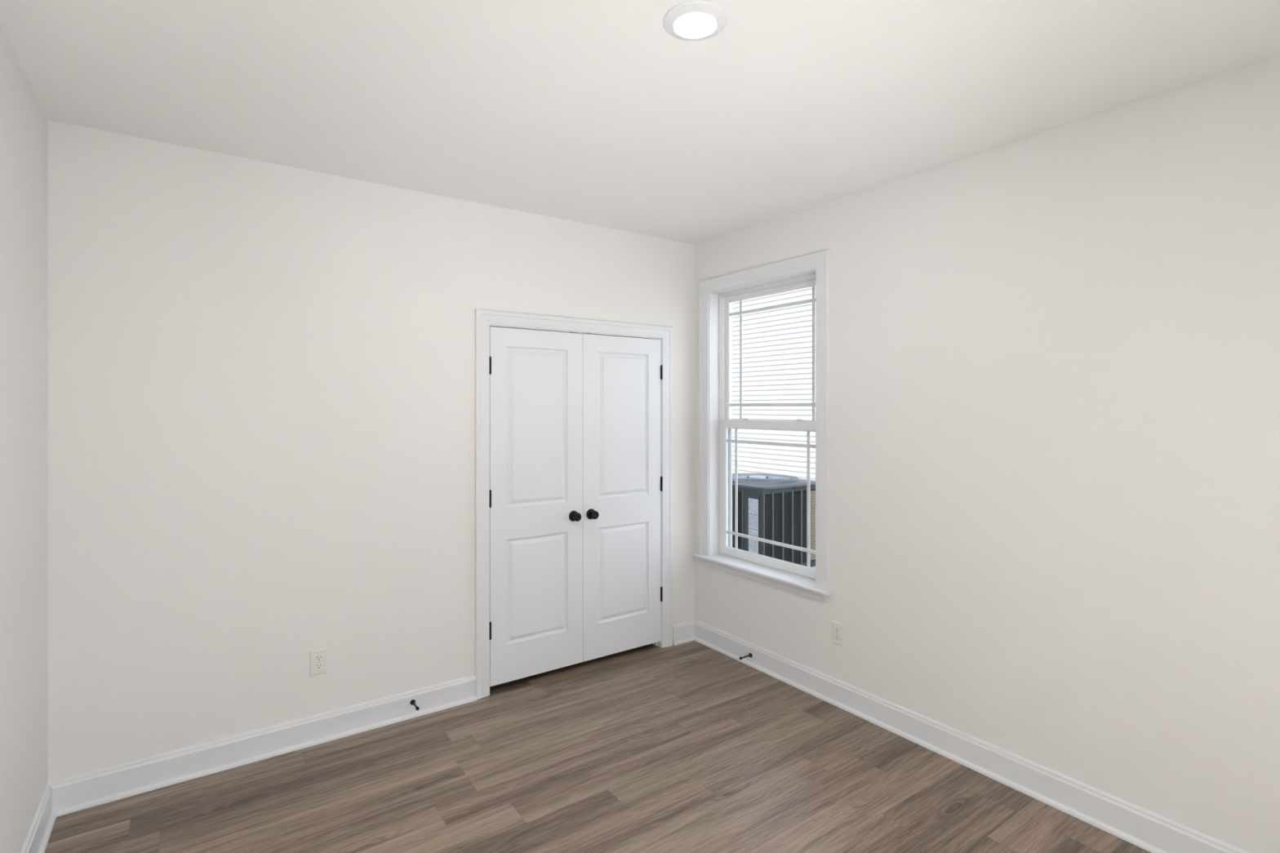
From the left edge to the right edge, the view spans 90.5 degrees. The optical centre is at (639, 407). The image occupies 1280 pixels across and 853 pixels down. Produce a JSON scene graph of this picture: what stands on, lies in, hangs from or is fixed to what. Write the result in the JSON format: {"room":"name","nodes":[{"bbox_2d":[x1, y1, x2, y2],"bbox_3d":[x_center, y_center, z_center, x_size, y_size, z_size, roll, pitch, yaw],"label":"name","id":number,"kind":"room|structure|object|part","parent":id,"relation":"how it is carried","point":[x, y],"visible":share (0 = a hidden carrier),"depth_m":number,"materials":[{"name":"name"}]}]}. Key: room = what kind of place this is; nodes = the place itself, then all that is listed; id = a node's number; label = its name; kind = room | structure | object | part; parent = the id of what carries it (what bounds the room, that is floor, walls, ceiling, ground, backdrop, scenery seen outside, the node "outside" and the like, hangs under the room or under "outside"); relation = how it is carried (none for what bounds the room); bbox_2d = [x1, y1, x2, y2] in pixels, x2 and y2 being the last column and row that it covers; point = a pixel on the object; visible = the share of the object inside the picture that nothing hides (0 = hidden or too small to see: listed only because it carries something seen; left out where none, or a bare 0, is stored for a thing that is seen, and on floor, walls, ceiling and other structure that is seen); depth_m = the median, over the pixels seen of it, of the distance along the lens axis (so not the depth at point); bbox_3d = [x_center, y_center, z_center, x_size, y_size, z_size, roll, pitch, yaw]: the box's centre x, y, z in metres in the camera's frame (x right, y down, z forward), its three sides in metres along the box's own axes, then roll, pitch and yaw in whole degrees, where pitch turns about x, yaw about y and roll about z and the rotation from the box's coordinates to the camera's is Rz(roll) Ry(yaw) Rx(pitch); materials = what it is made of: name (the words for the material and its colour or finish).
{"room":"empty bedroom","nodes":[
{"label":"empty bedroom","id":0,"kind":"room"},
{"bbox_2d":[0,25,48,852],"bbox_3d":[-1.216,0.239,0.815,0.120,2.743,4.040,0,0,-35],"label":"wall","id":1,"kind":"structure","parent":0,"point":[24,123],"depth_m":2.13,"materials":[{"name":"paint"}]},
{"bbox_2d":[20,782,56,852],"bbox_3d":[-1.190,1.544,0.907,0.029,0.133,3.920,0,0,-35],"label":"baseboard","id":2,"kind":"structure","parent":1,"relation":"attached to","point":[37,840],"depth_m":2.33,"materials":[{"name":"paint"}]},
{"bbox_3d":[-1.185,1.600,0.911,0.015,0.020,3.892,0,0,-35],"label":"shoe molding","id":3,"kind":"part","parent":2,"relation":"part of","materials":[{"name":"paint"}]},
{"bbox_2d":[48,120,694,782],"bbox_3d":[-1.060,0.239,3.473,3.444,2.743,0.120,0,0,-35],"label":"wall","id":4,"kind":"structure","parent":0,"point":[261,375],"depth_m":2.92,"materials":[{"name":"paint"}]},
{"bbox_2d":[310,647,327,675],"bbox_3d":[-1.545,1.226,3.051,0.077,0.121,0.008,0,0,-35],"label":"wall outlet","id":5,"kind":"object","parent":4,"relation":"attached to","point":[318,658],"visible":1,"depth_m":3.05,"materials":[{"name":"plastic"}]},
{"bbox_2d":[315,662,323,669],"bbox_3d":[-1.544,1.246,3.049,0.034,0.028,0.003,0,0,-35],"label":"receptacle","id":6,"kind":"object","parent":5,"relation":"attached to","point":[317,665],"depth_m":3.05,"materials":[{"name":"plastic"}]},
{"bbox_2d":[315,654,323,661],"bbox_3d":[-1.544,1.207,3.049,0.034,0.028,0.003,0,0,-35],"label":"receptacle","id":7,"kind":"object","parent":5,"relation":"attached to","point":[317,657],"depth_m":3.05,"materials":[{"name":"plastic"}]},
{"bbox_2d":[48,619,694,817],"bbox_3d":[-0.968,1.544,3.446,3.324,0.133,0.029,0,0,-35],"label":"baseboard","id":8,"kind":"structure","parent":4,"relation":"attached to","point":[77,793],"depth_m":2.88,"materials":[{"name":"paint"}]},
{"bbox_2d":[409,699,419,710],"bbox_3d":[-1.155,1.533,3.258,0.028,0.028,0.093,0,0,-35],"label":"door stop","id":9,"kind":"object","parent":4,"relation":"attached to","point":[412,702],"visible":1,"depth_m":3.28,"materials":[{"name":"black metal"}]},
{"bbox_2d":[488,326,582,686],"bbox_3d":[-0.592,0.557,3.714,0.607,2.021,0.096,0,0,-35],"label":"door","id":10,"kind":"structure","parent":4,"relation":"in","point":[535,492],"depth_m":3.72,"materials":[{"name":"paint"}]},
{"bbox_3d":[-0.388,0.662,3.838,0.052,0.052,0.060,0,0,-35],"label":"knob","id":11,"kind":"part","parent":10,"relation":"part of","materials":[{"name":"black metal"}]},
{"bbox_2d":[475,308,672,699],"bbox_3d":[-0.379,0.533,3.942,1.376,2.154,0.140,0,0,-35],"label":"door frame","id":12,"kind":"structure","parent":4,"relation":"attached to","point":[484,318],"depth_m":3.62,"materials":[{"name":"paint"}]},
{"bbox_2d":[582,333,662,662],"bbox_3d":[-0.094,0.557,4.066,0.608,2.021,0.096,0,0,-35],"label":"door","id":13,"kind":"structure","parent":4,"relation":"in","point":[623,482],"depth_m":4.06,"materials":[{"name":"paint"}]},
{"bbox_3d":[-0.287,0.662,3.909,0.052,0.052,0.060,0,0,-35],"label":"knob","id":14,"kind":"part","parent":13,"relation":"part of","materials":[{"name":"black metal"}]},
{"bbox_2d":[44,640,1151,852],"bbox_3d":[-0.028,1.670,2.047,3.444,0.120,4.640,0,0,-35],"label":"floor","id":15,"kind":"structure","parent":0,"point":[690,747],"depth_m":2.67,"materials":[{"name":"wood"}]},
{"bbox_2d":[0,0,1279,244],"bbox_3d":[-0.006,-1.208,2.111,3.594,0.150,4.760,0,0,-35],"label":"ceiling","id":16,"kind":"structure","parent":0,"point":[589,112],"depth_m":2.20,"materials":[{"name":"paint"}]},
{"bbox_2d":[662,0,727,40],"bbox_3d":[0.162,-1.125,1.860,0.189,0.015,0.189,0,0,-35],"label":"recessed light","id":17,"kind":"object","parent":16,"relation":"in","point":[694,20],"visible":1,"depth_m":1.84,"materials":[{"name":"paint"}]},
{"bbox_2d":[694,55,1279,852],"bbox_3d":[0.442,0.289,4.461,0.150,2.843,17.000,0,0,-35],"label":"wall","id":18,"kind":"structure","parent":0,"point":[1055,353],"depth_m":2.52,"materials":[{"name":"paint"}]},
{"bbox_2d":[739,653,752,659],"bbox_3d":[0.653,1.546,3.927,0.093,0.028,0.028,0,0,-35],"label":"door stop","id":19,"kind":"object","parent":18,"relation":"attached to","point":[750,655],"visible":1,"depth_m":3.93,"materials":[{"name":"black metal"}]},
{"bbox_2d":[692,249,831,601],"bbox_3d":[0.781,0.106,3.967,0.236,1.941,1.125,0,0,-35],"label":"window","id":20,"kind":"structure","parent":18,"relation":"in","point":[717,295],"depth_m":4.11,"materials":[{"name":"paint"}]},
{"bbox_3d":[0.856,0.543,4.015,0.008,0.885,0.841,0,0,-35],"label":"screen frame","id":21,"kind":"part","parent":20,"relation":"part of","materials":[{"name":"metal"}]},
{"bbox_3d":[0.839,0.119,4.003,0.100,1.883,0.997,0,0,-35],"label":"frame","id":22,"kind":"part","parent":20,"relation":"part of","materials":[{"name":"plastic"}]},
{"bbox_3d":[0.811,0.540,3.985,0.028,0.913,0.887,0,0,-35],"label":"sash","id":23,"kind":"part","parent":20,"relation":"part of","materials":[{"name":"plastic"}]},
{"bbox_3d":[0.841,-0.310,4.004,0.026,0.884,0.865,0,0,-35],"label":"sash","id":24,"kind":"part","parent":20,"relation":"part of","materials":[{"name":"plastic"}]},
{"bbox_2d":[831,620,844,647],"bbox_3d":[1.070,1.227,3.435,0.008,0.121,0.077,0,0,-35],"label":"wall outlet","id":25,"kind":"object","parent":18,"relation":"attached to","point":[837,628],"visible":1,"depth_m":3.43,"materials":[{"name":"plastic"}]},
{"bbox_2d":[834,634,839,640],"bbox_3d":[1.068,1.247,3.433,0.003,0.028,0.034,0,0,-35],"label":"receptacle","id":26,"kind":"object","parent":25,"relation":"attached to","point":[837,637],"depth_m":3.43,"materials":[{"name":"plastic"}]},
{"bbox_2d":[834,626,839,633],"bbox_3d":[1.068,1.208,3.433,0.003,0.028,0.034,0,0,-35],"label":"receptacle","id":27,"kind":"object","parent":25,"relation":"attached to","point":[837,629],"depth_m":3.43,"materials":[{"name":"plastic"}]},
{"bbox_2d":[693,619,1248,852],"bbox_3d":[1.500,1.544,2.809,0.029,0.133,3.920,0,0,-35],"label":"baseboard","id":28,"kind":"structure","parent":18,"relation":"attached to","point":[1151,832],"depth_m":2.77,"materials":[{"name":"paint"}]},
{"label":"outside","id":29,"kind":"structure","parent":0,"visible":0},
{"bbox_3d":[11.436,1.870,18.358,33.850,0.200,50.000,0,0,-35],"label":"ground","id":30,"kind":"structure","parent":29,"visible":0},
{"bbox_2d":[732,286,815,480],"bbox_3d":[2.844,-1.370,18.039,6.850,6.480,13.400,0,0,-35],"label":"neighboring house","id":31,"kind":"structure","parent":30,"relation":"on","point":[777,343],"depth_m":12.99,"materials":[{"name":"plastic"}]},
{"bbox_2d":[732,473,815,568],"bbox_3d":[1.289,1.276,6.952,1.070,1.048,1.170,0,0,-35],"label":"outdoor unit","id":32,"kind":"object","parent":30,"relation":"on","point":[771,507],"visible":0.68,"depth_m":6.50,"materials":[{"name":"metal"}]},
{"bbox_3d":[0.863,1.248,6.792,0.022,0.765,0.720,0,0,-35],"label":"louver panel","id":33,"kind":"part","parent":32,"relation":"part of","materials":[{"name":"paint"}]},
{"bbox_3d":[1.137,1.248,6.402,0.034,0.765,0.217,0,0,-35],"label":"service panel","id":34,"kind":"part","parent":32,"relation":"part of","materials":[{"name":"grey paint"}]},
{"bbox_2d":[749,499,757,551],"bbox_3d":[1.138,1.188,6.367,0.001,0.504,0.116,0,0,-35],"label":"label","id":35,"kind":"object","parent":32,"relation":"attached to","point":[753,503],"depth_m":6.37,"materials":[{"name":"white paper"}]},
{"bbox_3d":[1.289,0.805,6.952,0.936,0.076,1.036,0,0,-35],"label":"lid","id":36,"kind":"part","parent":32,"relation":"part of","materials":[{"name":"paint"}]},
{"bbox_3d":[1.506,1.248,6.505,0.688,0.765,0.022,0,0,-35],"label":"louver panel","id":37,"kind":"part","parent":32,"relation":"part of","materials":[{"name":"paint"}]}
]}

